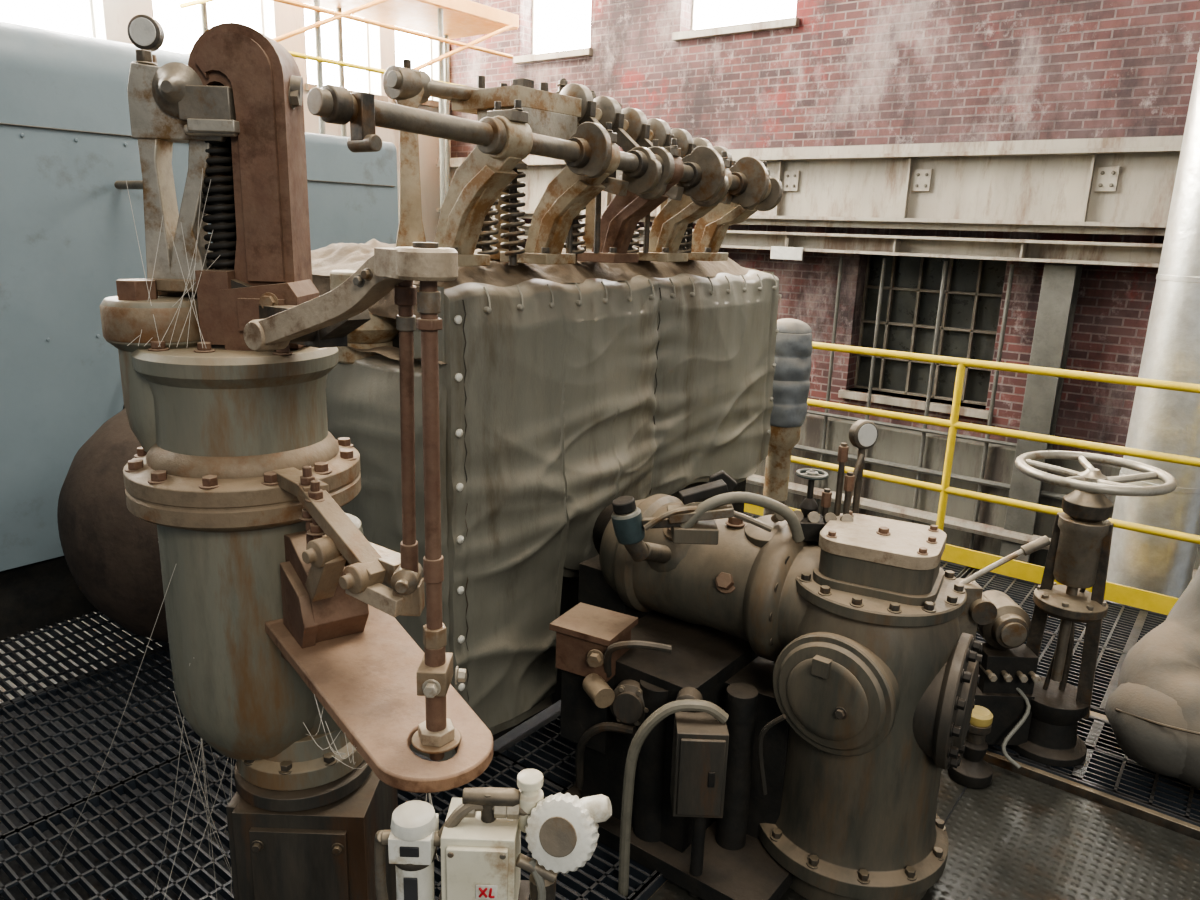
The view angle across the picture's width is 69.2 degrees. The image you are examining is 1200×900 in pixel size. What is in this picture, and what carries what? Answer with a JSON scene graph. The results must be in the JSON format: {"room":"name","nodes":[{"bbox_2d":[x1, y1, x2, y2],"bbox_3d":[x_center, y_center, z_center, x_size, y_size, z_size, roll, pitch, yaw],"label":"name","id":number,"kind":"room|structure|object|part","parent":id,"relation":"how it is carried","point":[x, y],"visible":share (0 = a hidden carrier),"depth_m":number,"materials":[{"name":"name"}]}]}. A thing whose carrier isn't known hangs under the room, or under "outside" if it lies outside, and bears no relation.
{"room":"power station hall","nodes":[
{"label":"power station hall","id":0,"kind":"room"},
{"bbox_2d":[0,0,450,702],"bbox_3d":[-6.759,-2.773,6.934,0.400,11.500,15.400,13,18,36],"label":"wall","id":1,"kind":"structure","parent":0,"point":[112,18],"depth_m":10.33,"materials":[{"name":"paint"}]},
{"bbox_2d":[0,0,95,37],"bbox_3d":[-5.660,-5.622,7.414,0.380,4.405,2.400,13,18,36],"label":"window","id":2,"kind":"structure","parent":1,"relation":"in","point":[68,16],"depth_m":8.53,"materials":[{"name":"white glass"}]},
{"bbox_2d":[153,0,263,52],"bbox_3d":[-4.220,-6.113,9.206,0.380,4.255,1.500,13,18,36],"label":"window","id":3,"kind":"structure","parent":1,"relation":"in","point":[182,28],"depth_m":9.60,"materials":[{"name":"white glass"}]},
{"bbox_2d":[304,8,387,101],"bbox_3d":[-3.208,-6.456,10.465,0.380,4.155,1.200,13,18,36],"label":"window","id":4,"kind":"structure","parent":1,"relation":"in","point":[355,33],"depth_m":11.08,"materials":[{"name":"white glass"}]},
{"bbox_2d":[394,26,449,108],"bbox_3d":[-2.464,-6.697,11.395,0.380,4.105,0.930,13,18,36],"label":"window","id":5,"kind":"structure","parent":1,"relation":"in","point":[417,49],"depth_m":11.94,"materials":[{"name":"white glass"}]},
{"bbox_2d":[0,656,649,899],"bbox_3d":[-0.513,4.180,3.971,16.000,0.100,15.000,13,18,36],"label":"floor","id":6,"kind":"structure","parent":0,"point":[535,720],"depth_m":7.51,"materials":[{"name":"black metal"}]},
{"bbox_2d":[179,0,518,210],"bbox_3d":[-2.650,-2.226,10.142,1.222,8.900,3.622,13,18,36],"label":"scaffold","id":7,"kind":"object","parent":6,"relation":"on","point":[444,20],"visible":0.3,"depth_m":9.79,"materials":[{"name":"white metal"}]},
{"bbox_2d":[632,245,1082,562],"bbox_3d":[3.345,0.503,8.914,8.260,4.800,0.280,13,18,36],"label":"steel column","id":8,"kind":"structure","parent":6,"relation":"on","point":[1060,285],"depth_m":7.94,"materials":[{"name":"grey metal"}]},
{"bbox_2d":[481,224,1162,267],"bbox_3d":[3.504,-1.869,8.076,14.400,0.190,0.250,13,18,36],"label":"beam","id":9,"kind":"structure","parent":8,"relation":"on","point":[1046,251],"depth_m":8.20,"materials":[{"name":"grey metal"}]},
{"bbox_2d":[770,238,802,259],"bbox_3d":[1.951,-2.094,9.069,0.360,0.215,0.030,13,18,36],"label":"wall sign","id":10,"kind":"object","parent":9,"relation":"attached to","point":[784,253],"visible":1,"depth_m":9.06,"materials":[{"name":"white"}]},
{"bbox_2d":[436,136,1182,235],"bbox_3d":[3.549,-2.405,7.975,14.400,0.770,0.410,13,18,36],"label":"girder","id":11,"kind":"object","parent":9,"relation":"on","point":[1122,185],"visible":0.62,"depth_m":7.99,"materials":[{"name":"white metal"}]},
{"bbox_2d":[1106,50,1199,597],"bbox_3d":[3.481,-1.208,4.937,0.478,9.900,0.478,13,18,36],"label":"insulated pipe","id":12,"kind":"object","parent":6,"relation":"on","point":[1162,420],"visible":0.42,"depth_m":5.04,"materials":[{"name":"metal"}]},
{"bbox_2d":[449,0,1199,457],"bbox_3d":[3.844,-4.256,7.902,14.700,8.450,0.400,13,18,36],"label":"wall","id":13,"kind":"structure","parent":0,"point":[852,72],"depth_m":8.45,"materials":[{"name":"brick"}]},
{"bbox_2d":[513,0,592,63],"bbox_3d":[-0.465,-6.504,10.694,1.260,3.205,0.380,13,18,36],"label":"window","id":14,"kind":"structure","parent":13,"relation":"in","point":[560,28],"depth_m":11.16,"materials":[{"name":"white glass"}]},
{"bbox_2d":[672,0,799,40],"bbox_3d":[1.583,-6.072,9.168,1.520,3.155,0.380,13,18,36],"label":"window","id":15,"kind":"structure","parent":13,"relation":"in","point":[709,18],"depth_m":9.62,"materials":[{"name":"white glass"}]},
{"bbox_2d":[838,255,1006,418],"bbox_3d":[3.321,-1.224,8.909,1.540,1.565,0.380,13,18,36],"label":"window","id":16,"kind":"structure","parent":13,"relation":"in","point":[973,290],"depth_m":9.02,"materials":[{"name":"black metal"}]},
{"bbox_2d":[648,567,1199,899],"bbox_3d":[-1.129,1.368,2.979,10.400,0.200,8.520,13,18,36],"label":"beam","id":17,"kind":"structure","parent":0,"point":[1182,827],"depth_m":3.28,"materials":[{"name":"metal"}]},
{"bbox_2d":[0,512,1199,899],"bbox_3d":[-0.683,1.141,3.597,10.128,0.040,6.728,13,18,36],"label":"floor","id":18,"kind":"structure","parent":17,"relation":"on","point":[542,748],"depth_m":3.33,"materials":[{"name":"black metal"}]},
{"bbox_2d":[57,408,168,641],"bbox_3d":[-1.881,0.340,3.990,1.279,1.340,0.997,13,18,36],"label":"tank","id":19,"kind":"object","parent":18,"relation":"on","point":[112,554],"visible":0.28,"depth_m":3.54,"materials":[{"name":"brown metal"}]},
{"bbox_2d":[0,21,398,640],"bbox_3d":[-4.725,-0.646,4.356,3.991,2.810,6.160,13,18,36],"label":"housing","id":20,"kind":"object","parent":18,"relation":"on","point":[67,234],"visible":0.5,"depth_m":4.10,"materials":[{"name":"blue metal"}]},
{"bbox_2d":[114,14,164,188],"bbox_3d":[-2.100,-1.540,3.904,0.515,0.710,0.118,13,18,36],"label":"pressure gauge","id":21,"kind":"object","parent":20,"relation":"attached to","point":[145,32],"visible":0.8,"depth_m":3.70,"materials":[{"name":"metal"}]},
{"bbox_2d":[57,23,492,899],"bbox_3d":[-0.754,0.256,2.166,1.875,2.390,0.734,13,18,36],"label":"valve servomotor","id":22,"kind":"object","parent":18,"relation":"on","point":[291,658],"visible":0.99,"depth_m":1.89,"materials":[{"name":"metal"}]},
{"bbox_3d":[-0.890,-0.553,1.931,0.243,0.614,0.185,1,14,-5],"label":"guide frame","id":23,"kind":"part","parent":22,"relation":"part of","materials":[{"name":"metal"}]},
{"bbox_3d":[-0.482,0.504,1.844,0.270,0.124,0.894,-8,18,-35],"label":"bracket plate","id":24,"kind":"part","parent":22,"relation":"part of","materials":[{"name":"brown metal"}]},
{"bbox_3d":[-0.346,0.002,1.537,0.059,0.631,0.105,-1,15,-9],"label":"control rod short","id":25,"kind":"part","parent":22,"relation":"part of","materials":[{"name":"metal"}]},
{"bbox_3d":[-0.280,0.141,1.448,0.094,0.850,0.100,13,18,36],"label":"control rod long","id":26,"kind":"part","parent":22,"relation":"part of","materials":[{"name":"metal"}]},
{"bbox_2d":[311,239,781,760],"bbox_3d":[-0.239,0.013,4.112,1.240,1.935,2.400,13,18,36],"label":"cover","id":27,"kind":"object","parent":18,"relation":"on","point":[567,391],"visible":0.71,"depth_m":3.23,"materials":[{"name":"fabric"}]},
{"bbox_2d":[307,59,782,265],"bbox_3d":[-0.131,-0.981,3.057,0.680,0.650,2.302,13,18,36],"label":"gear","id":28,"kind":"object","parent":27,"relation":"on","point":[688,179],"visible":1,"depth_m":2.93,"materials":[{"name":"metal"}]},
{"bbox_2d":[763,318,811,515],"bbox_3d":[1.028,0.019,4.999,0.281,1.540,0.278,13,18,36],"label":"pipe","id":29,"kind":"object","parent":18,"relation":"on","point":[793,349],"visible":0.62,"depth_m":4.80,"materials":[{"name":"fabric"}]},
{"bbox_2d":[956,450,1177,768],"bbox_3d":[1.701,0.616,3.474,0.836,1.181,0.536,8,16,24],"label":"valve","id":30,"kind":"object","parent":18,"relation":"on","point":[1038,717],"visible":0.94,"depth_m":3.40,"materials":[{"name":"metal"}]},
{"bbox_2d":[1105,566,1199,788],"bbox_3d":[2.352,0.745,3.269,0.672,1.042,0.720,13,18,36],"label":"insulated pipe elbow","id":31,"kind":"object","parent":18,"relation":"on","point":[1153,712],"visible":1,"depth_m":3.30,"materials":[{"name":"fabric"}]},
{"bbox_2d":[649,752,1199,899],"bbox_3d":[1.175,1.916,0.964,3.860,0.054,4.600,13,18,36],"label":"floor plate","id":32,"kind":"object","parent":17,"relation":"on","point":[1015,837],"depth_m":3.00,"materials":[{"name":"grey metal"}]},
{"bbox_2d":[374,769,611,899],"bbox_3d":[-0.185,1.087,1.535,0.381,1.191,0.179,4,15,7],"label":"pneumatic positioner","id":33,"kind":"object","parent":32,"relation":"on","point":[479,839],"visible":1,"depth_m":1.35,"materials":[{"name":"metal"}]},
{"bbox_2d":[549,420,982,899],"bbox_3d":[0.494,0.597,2.979,1.508,1.461,1.219,13,18,36],"label":"pump","id":34,"kind":"object","parent":32,"relation":"on","point":[762,707],"visible":1,"depth_m":2.70,"materials":[{"name":"metal"}]},
{"bbox_2d":[948,705,992,788],"bbox_3d":[1.445,1.136,3.359,0.160,0.290,0.160,13,18,36],"label":"drain fitting","id":35,"kind":"object","parent":32,"relation":"on","point":[974,772],"visible":0.73,"depth_m":3.32,"materials":[{"name":"metal"}]},
{"bbox_2d":[744,342,1199,614],"bbox_3d":[1.992,0.026,5.587,8.600,1.294,0.050,13,18,36],"label":"handrail","id":36,"kind":"object","parent":17,"relation":"on","point":[1117,593],"visible":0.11,"depth_m":5.26,"materials":[{"name":"yellow metal"}]},
{"bbox_2d":[746,256,1196,579],"bbox_3d":[3.683,0.570,8.537,8.000,4.680,0.180,13,18,36],"label":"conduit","id":37,"kind":"object","parent":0,"point":[973,527],"depth_m":8.75,"materials":[{"name":"metal"}]},
{"bbox_2d":[745,413,1199,569],"bbox_3d":[3.634,1.343,9.300,14.700,3.100,0.600,13,18,36],"label":"wall","id":38,"kind":"structure","parent":0,"point":[896,445],"depth_m":8.87,"materials":[{"name":"grey concrete"}]}
]}

